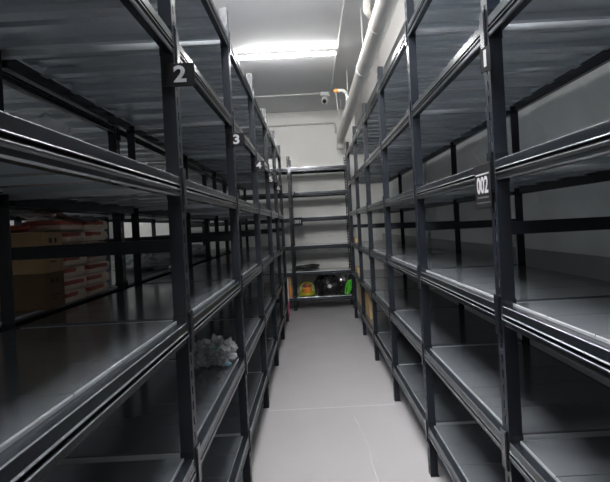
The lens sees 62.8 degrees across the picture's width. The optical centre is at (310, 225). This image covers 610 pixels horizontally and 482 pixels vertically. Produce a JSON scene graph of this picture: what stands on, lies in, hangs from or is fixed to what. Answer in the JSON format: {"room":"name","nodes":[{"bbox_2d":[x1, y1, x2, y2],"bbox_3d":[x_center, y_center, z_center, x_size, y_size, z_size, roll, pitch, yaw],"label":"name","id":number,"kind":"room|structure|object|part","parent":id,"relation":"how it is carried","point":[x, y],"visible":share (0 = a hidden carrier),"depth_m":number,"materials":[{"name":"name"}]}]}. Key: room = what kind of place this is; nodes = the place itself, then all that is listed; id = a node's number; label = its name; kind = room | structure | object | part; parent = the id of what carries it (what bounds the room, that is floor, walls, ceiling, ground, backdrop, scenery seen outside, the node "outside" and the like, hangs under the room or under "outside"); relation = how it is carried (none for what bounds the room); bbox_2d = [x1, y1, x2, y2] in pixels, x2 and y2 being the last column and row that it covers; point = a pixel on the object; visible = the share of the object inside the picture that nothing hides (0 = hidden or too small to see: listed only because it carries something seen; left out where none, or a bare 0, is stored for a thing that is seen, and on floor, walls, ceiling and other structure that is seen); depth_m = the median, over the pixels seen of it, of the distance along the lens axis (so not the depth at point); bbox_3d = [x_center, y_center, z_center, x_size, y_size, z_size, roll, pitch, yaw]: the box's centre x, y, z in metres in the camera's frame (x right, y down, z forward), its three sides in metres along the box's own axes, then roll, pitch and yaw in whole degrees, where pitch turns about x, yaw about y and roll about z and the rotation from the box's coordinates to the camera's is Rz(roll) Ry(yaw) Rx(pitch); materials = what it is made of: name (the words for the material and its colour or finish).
{"room":"storage room","nodes":[
{"label":"storage room","id":0,"kind":"room"},
{"bbox_2d":[10,221,121,271],"bbox_3d":[-3.563,-0.155,3.075,0.100,3.600,12.550,-3,0,0],"label":"wall","id":1,"kind":"structure","parent":0,"point":[11,222],"depth_m":8.73,"materials":[{"name":"grey paint"}]},
{"bbox_2d":[124,109,383,304],"bbox_3d":[-1.106,-0.283,9.400,5.020,3.600,0.100,-3,0,0],"label":"wall","id":2,"kind":"structure","parent":0,"point":[305,145],"depth_m":9.35,"materials":[{"name":"white paint"}]},
{"bbox_2d":[267,122,336,133],"bbox_3d":[-1.459,-1.728,9.323,3.866,0.222,0.054,-3,0,0],"label":"pipe","id":3,"kind":"object","parent":2,"relation":"attached to","point":[326,123],"visible":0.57,"depth_m":9.30,"materials":[{"name":"white paint"}]},
{"bbox_2d":[212,0,375,112],"bbox_3d":[-1.202,-2.130,3.075,5.020,0.100,12.750,-3,0,0],"label":"ceiling","id":4,"kind":"structure","parent":0,"point":[255,26],"depth_m":5.88,"materials":[{"name":"white paint"}]},
{"bbox_2d":[238,49,335,59],"bbox_3d":[-0.289,-2.092,6.120,1.200,0.070,0.044,-3,0,0],"label":"lamp","id":5,"kind":"object","parent":4,"relation":"attached to","point":[321,51],"visible":0.99,"depth_m":6.11,"materials":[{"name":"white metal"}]},
{"bbox_2d":[255,93,318,97],"bbox_3d":[-1.688,-2.042,8.100,3.640,0.024,0.040,-3,0,0],"label":"conduit","id":6,"kind":"object","parent":4,"relation":"attached to","point":[304,93],"visible":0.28,"depth_m":8.09,"materials":[{"name":"grey"}]},
{"bbox_2d":[320,92,328,103],"bbox_3d":[0.224,-2.054,8.080,0.150,0.199,0.180,-3,0,0],"label":"security camera","id":7,"kind":"object","parent":4,"relation":"attached to","point":[324,95],"visible":1,"depth_m":8.04,"materials":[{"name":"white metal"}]},
{"bbox_2d":[330,0,345,91],"bbox_3d":[0.319,-2.147,2.435,0.036,0.023,11.170,-3,0,0],"label":"conduit","id":8,"kind":"object","parent":4,"relation":"attached to","point":[343,6],"visible":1,"depth_m":5.77,"materials":[{"name":"grey"}]},
{"bbox_2d":[337,0,397,149],"bbox_3d":[0.519,-1.768,2.930,0.163,0.798,12.220,-3,0,0],"label":"pipe","id":9,"kind":"object","parent":4,"relation":"hanging from","point":[383,10],"visible":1,"depth_m":4.54,"materials":[{"name":"white paint"}]},
{"bbox_2d":[334,89,347,113],"bbox_3d":[0.430,-1.741,7.000,0.210,0.356,0.059,-3,0,0],"label":"pipe","id":10,"kind":"object","parent":9,"relation":"attached to","point":[344,91],"visible":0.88,"depth_m":6.98,"materials":[{"name":"white metal"}]},
{"bbox_2d":[363,0,371,19],"bbox_3d":[0.417,-1.727,2.485,0.090,0.228,2.972,-3,0,1],"label":"pipe","id":11,"kind":"object","parent":9,"relation":"attached to","point":[366,3],"visible":0.89,"depth_m":3.88,"materials":[{"name":"white paint"}]},
{"bbox_2d":[239,302,452,481],"bbox_3d":[-1.010,1.565,3.075,5.020,0.100,12.750,-3,0,0],"label":"floor","id":12,"kind":"structure","parent":0,"point":[327,360],"depth_m":3.83,"materials":[{"name":"grey concrete"}]},
{"bbox_2d":[0,69,242,332],"bbox_3d":[-1.373,0.172,3.473,0.616,2.720,8.591,-3,0,0],"label":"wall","id":13,"kind":"structure","parent":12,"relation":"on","point":[22,99],"depth_m":2.83,"materials":[{"name":"black"}]},
{"bbox_2d":[0,271,64,311],"bbox_3d":[-1.272,0.277,2.075,0.431,0.146,0.152,-3,0,0],"label":"cardboard box","id":14,"kind":"object","parent":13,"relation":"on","point":[32,292],"visible":0.83,"depth_m":2.00,"materials":[{"name":"beige cardboard"}]},
{"bbox_2d":[11,231,63,274],"bbox_3d":[-1.280,0.119,2.075,0.431,0.170,0.152,-3,0,0],"label":"cardboard box","id":15,"kind":"object","parent":14,"relation":"on","point":[27,239],"visible":0.68,"depth_m":2.00,"materials":[{"name":"beige cardboard"}]},
{"bbox_2d":[10,225,37,232],"bbox_3d":[-1.295,0.016,2.080,0.325,0.037,0.134,-3,0,0],"label":"wrapper","id":16,"kind":"object","parent":15,"relation":"on","point":[14,229],"visible":0.62,"depth_m":2.06,"materials":[{"name":"plastic"}]},
{"bbox_2d":[10,210,100,221],"bbox_3d":[-1.164,-0.039,2.240,0.240,0.059,0.500,-3,0,0],"label":"plastic sheet","id":17,"kind":"object","parent":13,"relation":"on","point":[30,215],"visible":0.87,"depth_m":2.21,"materials":[{"name":"plastic"}]},
{"bbox_2d":[65,287,85,302],"bbox_3d":[-1.139,0.317,2.255,0.179,0.051,0.204,-3,0,-1],"label":"packet","id":18,"kind":"object","parent":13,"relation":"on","point":[78,293],"visible":0.4,"depth_m":2.24,"materials":[{"name":"white cardboard"}]},
{"bbox_2d":[64,276,86,290],"bbox_3d":[-1.137,0.264,2.260,0.177,0.052,0.204,-3,0,3],"label":"packet","id":19,"kind":"object","parent":18,"relation":"on","point":[71,283],"visible":0.42,"depth_m":2.24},
{"bbox_2d":[63,265,84,278],"bbox_3d":[-1.151,0.211,2.261,0.177,0.052,0.204,-3,0,3],"label":"packet","id":20,"kind":"object","parent":19,"relation":"on","point":[74,270],"visible":0.41,"depth_m":2.26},
{"bbox_2d":[63,257,86,266],"bbox_3d":[-1.146,0.158,2.271,0.179,0.052,0.204,-3,0,3],"label":"packet","id":21,"kind":"object","parent":20,"relation":"on","point":[70,261],"visible":0.31,"depth_m":2.24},
{"bbox_2d":[62,242,85,244],"bbox_3d":[-1.143,0.105,2.274,0.179,0.051,0.204,-3,0,-1],"label":"packet","id":22,"kind":"object","parent":21,"relation":"on","point":[71,242],"visible":0.09,"depth_m":2.28,"materials":[{"name":"plastic"}]},
{"bbox_2d":[61,231,85,242],"bbox_3d":[-1.137,0.051,2.252,0.179,0.052,0.204,-3,0,-2],"label":"packet","id":23,"kind":"object","parent":22,"relation":"on","point":[67,236],"visible":0.44,"depth_m":2.20,"materials":[{"name":"white plastic"}]},
{"bbox_2d":[21,219,81,231],"bbox_3d":[-1.161,-0.001,2.254,0.180,0.052,0.204,-3,0,1],"label":"packet","id":24,"kind":"object","parent":23,"relation":"on","point":[59,224],"visible":0.89,"depth_m":2.16,"materials":[{"name":"plastic"}]},
{"bbox_2d":[84,281,107,295],"bbox_3d":[-1.142,0.317,2.505,0.177,0.052,0.235,-3,0,-1],"label":"packet","id":25,"kind":"object","parent":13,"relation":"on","point":[98,287],"visible":0.39,"depth_m":2.47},
{"bbox_2d":[81,271,108,284],"bbox_3d":[-1.137,0.264,2.492,0.178,0.052,0.235,-3,0,3],"label":"packet","id":26,"kind":"object","parent":25,"relation":"on","point":[92,278],"visible":0.46,"depth_m":2.47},
{"bbox_2d":[79,261,108,273],"bbox_3d":[-1.136,0.211,2.501,0.177,0.051,0.235,-3,0,1],"label":"packet","id":27,"kind":"object","parent":26,"relation":"on","point":[98,266],"visible":0.54,"depth_m":2.45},
{"bbox_2d":[86,256,106,262],"bbox_3d":[-1.144,0.157,2.498,0.177,0.053,0.235,-3,0,-2],"label":"packet","id":28,"kind":"object","parent":27,"relation":"on","point":[90,259],"visible":0.23,"depth_m":2.46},
{"bbox_2d":[66,241,106,243],"bbox_3d":[-1.151,0.105,2.505,0.178,0.052,0.235,-3,0,0],"label":"packet","id":29,"kind":"object","parent":28,"relation":"on","point":[86,242],"visible":0.18,"depth_m":2.49,"materials":[{"name":"white plastic"}]},
{"bbox_2d":[84,230,107,240],"bbox_3d":[-1.143,0.052,2.498,0.178,0.052,0.235,-3,0,-3],"label":"packet","id":30,"kind":"object","parent":29,"relation":"on","point":[91,235],"visible":0.45,"depth_m":2.45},
{"bbox_2d":[72,220,107,230],"bbox_3d":[-1.153,-0.001,2.509,0.177,0.052,0.235,-3,0,2],"label":"packet","id":31,"kind":"object","parent":30,"relation":"on","point":[98,225],"visible":0.41,"depth_m":2.48,"materials":[{"name":"plastic"}]},
{"bbox_3d":[-1.651,0.184,4.080,0.043,2.716,0.055,-3,0,0],"label":"post","id":32,"kind":"part","parent":13,"relation":"part of","materials":[{"name":"black"}]},
{"bbox_3d":[-1.095,0.155,2.862,0.043,2.716,0.055,-3,0,0],"label":"post","id":33,"kind":"part","parent":13,"relation":"part of","materials":[{"name":"black metal"}]},
{"bbox_2d":[113,252,170,271],"bbox_3d":[-1.331,0.262,4.109,0.490,0.181,0.780,-3,0,0],"label":"sack","id":34,"kind":"object","parent":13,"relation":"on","point":[149,261],"visible":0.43,"depth_m":3.86,"materials":[{"name":"grey plastic"}]},
{"bbox_3d":[-1.651,0.184,5.298,0.043,2.716,0.055,-3,0,0],"label":"post","id":35,"kind":"part","parent":13,"relation":"part of","materials":[{"name":"black metal"}]},
{"bbox_2d":[192,244,211,256],"bbox_3d":[-1.349,0.284,5.750,0.396,0.139,0.578,-3,0,0],"label":"sack","id":36,"kind":"object","parent":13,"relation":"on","point":[197,249],"visible":0.47,"depth_m":5.60,"materials":[{"name":"grey plastic"}]},
{"bbox_3d":[-1.651,0.184,7.734,0.043,2.716,0.055,-3,0,0],"label":"post","id":37,"kind":"part","parent":13,"relation":"part of","materials":[{"name":"black"}]},
{"bbox_3d":[-1.095,0.155,5.298,0.043,2.716,0.055,-3,0,0],"label":"post","id":38,"kind":"part","parent":13,"relation":"part of","materials":[{"name":"black metal"}]},
{"bbox_3d":[-1.095,0.155,6.516,0.043,2.716,0.055,-3,0,0],"label":"post","id":39,"kind":"part","parent":13,"relation":"part of","materials":[{"name":"black metal"}]},
{"bbox_3d":[-1.095,0.155,7.734,0.043,2.716,0.055,-3,0,0],"label":"post","id":40,"kind":"part","parent":13,"relation":"part of","materials":[{"name":"black metal"}]},
{"bbox_2d":[0,0,288,481],"bbox_3d":[-0.710,0.137,3.473,0.616,2.720,8.591,-3,0,0],"label":"shelving rack","id":41,"kind":"object","parent":12,"relation":"on","point":[108,388],"visible":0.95,"depth_m":1.67,"materials":[{"name":"black metal"}]},
{"bbox_3d":[-0.988,0.150,1.645,0.043,2.716,0.055,-3,0,0],"label":"post","id":42,"kind":"part","parent":41,"relation":"part of","materials":[{"name":"black metal"}]},
{"bbox_2d":[30,112,84,141],"bbox_3d":[-0.794,-0.241,1.545,0.229,0.186,0.348,-3,0,0],"label":"plastic bundle","id":43,"kind":"object","parent":41,"relation":"on","point":[45,120],"visible":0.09,"depth_m":1.47,"materials":[{"name":"plastic"}]},
{"bbox_3d":[-0.988,0.150,2.862,0.043,2.716,0.055,-3,0,0],"label":"post","id":44,"kind":"part","parent":41,"relation":"part of","materials":[{"name":"black metal"}]},
{"bbox_3d":[-0.432,0.121,1.645,0.043,2.716,0.055,-3,0,0],"label":"post","id":45,"kind":"part","parent":41,"relation":"part of","materials":[{"name":"black metal"}]},
{"bbox_2d":[163,62,194,87],"bbox_3d":[-0.424,-0.485,1.610,0.099,0.076,0.005,-3,0,0],"label":"number sign","id":46,"kind":"object","parent":41,"relation":"attached to","point":[175,74],"visible":1,"depth_m":1.61,"materials":[{"name":"black plastic"}]},
{"bbox_3d":[-0.988,0.150,4.080,0.043,2.716,0.055,-3,0,0],"label":"post","id":47,"kind":"part","parent":41,"relation":"part of","materials":[{"name":"black metal"}]},
{"bbox_2d":[190,333,237,368],"bbox_3d":[-0.559,0.666,2.704,0.325,0.181,0.222,-3,0,0],"label":"clear plastic bag","id":48,"kind":"object","parent":41,"relation":"on","point":[216,350],"visible":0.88,"depth_m":2.66,"materials":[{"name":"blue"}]},
{"bbox_3d":[-0.988,0.150,5.298,0.043,2.716,0.055,-3,0,0],"label":"post","id":49,"kind":"part","parent":41,"relation":"part of","materials":[{"name":"black metal"}]},
{"bbox_3d":[-0.432,0.121,2.862,0.043,2.716,0.055,-3,0,0],"label":"post","id":50,"kind":"part","parent":41,"relation":"part of","materials":[{"name":"black metal"}]},
{"bbox_2d":[227,133,244,146],"bbox_3d":[-0.424,-0.485,2.828,0.099,0.076,0.005,-3,0,0],"label":"number sign","id":51,"kind":"object","parent":41,"relation":"attached to","point":[233,139],"visible":1,"depth_m":2.83,"materials":[{"name":"black plastic"}]},
{"bbox_3d":[-0.988,0.150,7.734,0.043,2.716,0.055,-3,0,0],"label":"post","id":52,"kind":"part","parent":41,"relation":"part of","materials":[{"name":"black metal"}]},
{"bbox_3d":[-0.432,0.121,4.080,0.043,2.716,0.055,-3,0,0],"label":"post","id":53,"kind":"part","parent":41,"relation":"part of","materials":[{"name":"black metal"}]},
{"bbox_2d":[252,161,264,170],"bbox_3d":[-0.424,-0.485,4.046,0.099,0.076,0.005,-3,0,0],"label":"number sign","id":54,"kind":"object","parent":41,"relation":"attached to","point":[257,165],"visible":1,"depth_m":4.04,"materials":[{"name":"black plastic"}]},
{"bbox_3d":[-0.432,0.121,5.298,0.043,2.716,0.055,-3,0,0],"label":"post","id":55,"kind":"part","parent":41,"relation":"part of","materials":[{"name":"black metal"}]},
{"bbox_2d":[266,176,275,182],"bbox_3d":[-0.424,-0.485,5.264,0.099,0.076,0.005,-3,0,0],"label":"number sign","id":56,"kind":"object","parent":41,"relation":"attached to","point":[269,179],"visible":1,"depth_m":5.26,"materials":[{"name":"black plastic"}]},
{"bbox_2d":[274,185,281,190],"bbox_3d":[-0.424,-0.485,6.482,0.099,0.076,0.005,-3,0,0],"label":"number sign","id":57,"kind":"object","parent":41,"relation":"attached to","point":[276,187],"visible":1,"depth_m":6.48,"materials":[{"name":"black plastic"}]},
{"bbox_3d":[-0.432,0.121,6.516,0.043,2.716,0.055,-3,0,0],"label":"post","id":58,"kind":"part","parent":41,"relation":"part of","materials":[{"name":"black metal"}]},
{"bbox_3d":[-0.432,0.121,7.734,0.043,2.716,0.055,-3,0,0],"label":"post","id":59,"kind":"part","parent":41,"relation":"part of","materials":[{"name":"black metal"}]},
{"bbox_2d":[191,154,353,310],"bbox_3d":[-0.839,0.169,8.890,3.125,2.670,0.516,-3,0,0],"label":"shelving rack","id":60,"kind":"object","parent":12,"relation":"on","point":[289,170],"depth_m":8.64,"materials":[{"name":"black metal"}]},
{"bbox_2d":[287,277,292,297],"bbox_3d":[-0.384,1.088,8.770,0.100,0.340,0.140,-3,0,0],"label":"carton","id":61,"kind":"object","parent":60,"relation":"on","point":[288,278],"visible":0.56,"depth_m":8.70,"materials":[{"name":"orange cardboard"}]},
{"bbox_3d":[-0.331,0.140,8.662,0.055,2.666,0.043,-3,0,0],"label":"post","id":62,"kind":"part","parent":60,"relation":"part of","materials":[{"name":"black metal"}]},
{"bbox_3d":[-0.331,0.140,9.118,0.055,2.666,0.043,-3,0,0],"label":"post","id":63,"kind":"part","parent":60,"relation":"part of","materials":[{"name":"black metal"}]},
{"bbox_2d":[293,217,302,225],"bbox_3d":[-0.223,-0.066,8.628,0.155,0.145,0.005,-3,0,0],"label":"label","id":64,"kind":"object","parent":60,"relation":"attached to","point":[298,221],"visible":1,"depth_m":8.63,"materials":[{"name":"black plastic"}]},
{"bbox_3d":[-0.078,0.744,8.860,0.481,0.101,0.434,-3,0,0],"label":"cable coil","id":65,"kind":"part","parent":60,"relation":"part of","materials":[{"name":"black rubber"}]},
{"bbox_3d":[-0.072,1.119,8.832,0.296,0.246,0.293,-3,0,0],"label":"hose coil","id":66,"kind":"part","parent":60,"relation":"part of","materials":[{"name":"yellow plastic"}]},
{"bbox_2d":[314,275,326,294],"bbox_3d":[0.174,1.051,8.952,0.229,0.356,0.256,-3,0,0],"label":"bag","id":67,"kind":"object","parent":60,"relation":"on","point":[319,278],"visible":0.7,"depth_m":8.89,"materials":[{"name":"fabric"}]},
{"bbox_2d":[320,276,338,295],"bbox_3d":[0.325,1.057,8.777,0.325,0.327,0.146,-3,0,0],"label":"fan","id":68,"kind":"object","parent":60,"relation":"on","point":[330,284],"visible":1,"depth_m":8.73,"materials":[{"name":"black plastic"}]},
{"bbox_2d":[324,274,335,293],"bbox_3d":[0.346,1.022,9.004,0.258,0.396,0.178,-3,0,-29],"label":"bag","id":69,"kind":"object","parent":60,"relation":"on","point":[332,275],"visible":0.24,"depth_m":8.95,"materials":[{"name":"plastic"}]},
{"bbox_2d":[334,280,347,293],"bbox_3d":[0.536,1.085,8.905,0.256,0.249,0.248,-3,0,0],"label":"bag","id":70,"kind":"object","parent":60,"relation":"on","point":[342,284],"visible":0.78,"depth_m":8.83,"materials":[{"name":"plastic"}]},
{"bbox_2d":[338,274,345,280],"bbox_3d":[0.553,0.915,8.903,0.134,0.137,0.115,-3,0,31],"label":"foil","id":71,"kind":"object","parent":70,"relation":"on","point":[341,277],"visible":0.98,"depth_m":8.87,"materials":[{"name":"silver metal"}]},
{"bbox_3d":[0.688,0.087,9.118,0.055,2.666,0.043,-3,0,0],"label":"post","id":72,"kind":"part","parent":60,"relation":"part of","materials":[{"name":"black"}]},
{"bbox_2d":[345,279,351,293],"bbox_3d":[0.657,1.069,8.707,0.155,0.256,0.061,-3,0,0],"label":"strap","id":73,"kind":"object","parent":60,"relation":"on","point":[349,284],"visible":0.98,"depth_m":8.69,"materials":[{"name":"green fabric"}]},
{"bbox_3d":[0.688,0.087,8.662,0.055,2.666,0.043,-3,0,0],"label":"post","id":74,"kind":"part","parent":60,"relation":"part of","materials":[{"name":"black metal"}]},
{"bbox_2d":[283,279,289,316],"bbox_3d":[-0.402,1.173,8.100,0.095,0.620,0.024,-3,0,0],"label":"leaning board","id":75,"kind":"object","parent":12,"relation":"on","point":[287,279],"visible":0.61,"depth_m":8.09,"materials":[{"name":"grey"}]},
{"bbox_2d":[269,315,393,410],"bbox_3d":[0.163,1.453,5.992,1.005,0.001,4.015,-3,0,0],"label":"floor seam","id":76,"kind":"structure","parent":12,"relation":"on","point":[336,315],"depth_m":3.99,"materials":[{"name":"grey"}]},
{"bbox_2d":[355,418,378,481],"bbox_3d":[0.368,1.442,3.226,0.028,0.007,1.052,-3,0,-3],"label":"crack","id":77,"kind":"structure","parent":12,"relation":"on","point":[355,418],"depth_m":3.17,"materials":[{"name":"grey concrete"}]},
{"bbox_2d":[346,0,609,481],"bbox_3d":[0.909,0.053,3.473,0.616,2.720,8.591,-3,0,0],"label":"shelving rack","id":78,"kind":"object","parent":12,"relation":"on","point":[493,406],"visible":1,"depth_m":2.29,"materials":[{"name":"black metal"}]},
{"bbox_3d":[0.631,0.065,7.734,0.043,2.716,0.055,-3,0,0],"label":"post","id":79,"kind":"part","parent":78,"relation":"part of","materials":[{"name":"black"}]},
{"bbox_3d":[0.631,0.065,6.516,0.043,2.716,0.055,-3,0,0],"label":"post","id":80,"kind":"part","parent":78,"relation":"part of","materials":[{"name":"black"}]},
{"bbox_2d":[358,282,365,310],"bbox_3d":[0.746,0.959,7.010,0.090,0.341,0.782,-3,0,0],"label":"cardboard box","id":81,"kind":"object","parent":78,"relation":"on","point":[359,287],"visible":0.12,"depth_m":7.15,"materials":[{"name":"beige cardboard"}]},
{"bbox_3d":[0.631,0.065,5.298,0.043,2.716,0.055,-3,0,0],"label":"post","id":82,"kind":"part","parent":78,"relation":"part of","materials":[{"name":"black metal"}]},
{"bbox_2d":[365,290,377,319],"bbox_3d":[0.746,0.964,6.210,0.090,0.331,0.422,-3,0,0],"label":"cardboard box","id":83,"kind":"object","parent":78,"relation":"on","point":[367,296],"visible":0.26,"depth_m":6.05,"materials":[{"name":"beige cardboard"}]},
{"bbox_3d":[0.631,0.065,4.080,0.043,2.716,0.055,-3,0,0],"label":"post","id":84,"kind":"part","parent":78,"relation":"part of","materials":[{"name":"black metal"}]},
{"bbox_3d":[1.187,0.036,6.516,0.043,2.716,0.055,-3,0,0],"label":"post","id":85,"kind":"part","parent":78,"relation":"part of","materials":[{"name":"black metal"}]},
{"bbox_3d":[0.631,0.065,2.862,0.043,2.716,0.055,-3,0,0],"label":"post","id":86,"kind":"part","parent":78,"relation":"part of","materials":[{"name":"black metal"}]},
{"bbox_3d":[1.187,0.036,4.080,0.043,2.716,0.055,-3,0,0],"label":"post","id":87,"kind":"part","parent":78,"relation":"part of","materials":[{"name":"black metal"}]},
{"bbox_2d":[474,161,492,208],"bbox_3d":[0.589,-0.134,1.715,0.004,0.153,0.160,-3,0,0],"label":"label","id":88,"kind":"object","parent":78,"relation":"attached to","point":[482,172],"visible":1,"depth_m":1.70,"materials":[{"name":"black plastic"}]},
{"bbox_2d":[480,44,491,73],"bbox_3d":[0.562,-0.536,1.611,0.006,0.080,0.056,-3,0,-14],"label":"number sign","id":89,"kind":"object","parent":78,"relation":"attached to","point":[485,53],"visible":1,"depth_m":1.61,"materials":[{"name":"black plastic"}]},
{"bbox_3d":[0.631,0.065,1.645,0.043,2.716,0.055,-3,0,0],"label":"post","id":90,"kind":"part","parent":78,"relation":"part of","materials":[{"name":"black metal"}]},
{"bbox_3d":[1.187,0.036,2.862,0.043,2.716,0.055,-3,0,0],"label":"post","id":91,"kind":"part","parent":78,"relation":"part of","materials":[{"name":"black metal"}]},
{"bbox_2d":[379,62,609,386],"bbox_3d":[1.351,-0.411,3.075,0.100,3.600,12.550,-3,0,0],"label":"wall","id":92,"kind":"structure","parent":0,"point":[572,108],"depth_m":2.77,"materials":[{"name":"white paint"}]},
{"bbox_2d":[354,0,419,128],"bbox_3d":[1.017,-2.006,3.075,0.400,0.380,12.550,-3,0,0],"label":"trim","id":93,"kind":"structure","parent":92,"relation":"attached to","point":[395,31],"depth_m":5.50,"materials":[{"name":"grey paint"}]},
{"bbox_2d":[424,163,432,290],"bbox_3d":[1.297,-0.233,5.575,0.024,3.150,0.090,-3,0,0],"label":"post","id":94,"kind":"object","parent":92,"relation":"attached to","point":[425,164],"visible":0.17,"depth_m":5.55,"materials":[{"name":"grey metal"}]},
{"bbox_2d":[509,117,521,339],"bbox_3d":[1.297,-0.233,3.155,0.024,3.150,0.090,-3,0,0],"label":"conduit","id":95,"kind":"object","parent":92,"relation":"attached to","point":[509,117],"visible":0.06,"depth_m":3.18,"materials":[{"name":"grey metal"}]},
{"bbox_2d":[536,115,549,140],"bbox_3d":[1.293,-0.543,2.789,0.001,0.167,0.144,-3,0,0],"label":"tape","id":96,"kind":"object","parent":92,"relation":"attached to","point":[537,118],"visible":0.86,"depth_m":2.79,"materials":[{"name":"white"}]},
{"bbox_2d":[579,79,586,88],"bbox_3d":[1.286,-0.668,2.362,0.001,0.062,0.070,-3,0,0],"label":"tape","id":97,"kind":"object","parent":92,"relation":"attached to","point":[581,82],"visible":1,"depth_m":2.36,"materials":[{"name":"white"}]}
]}

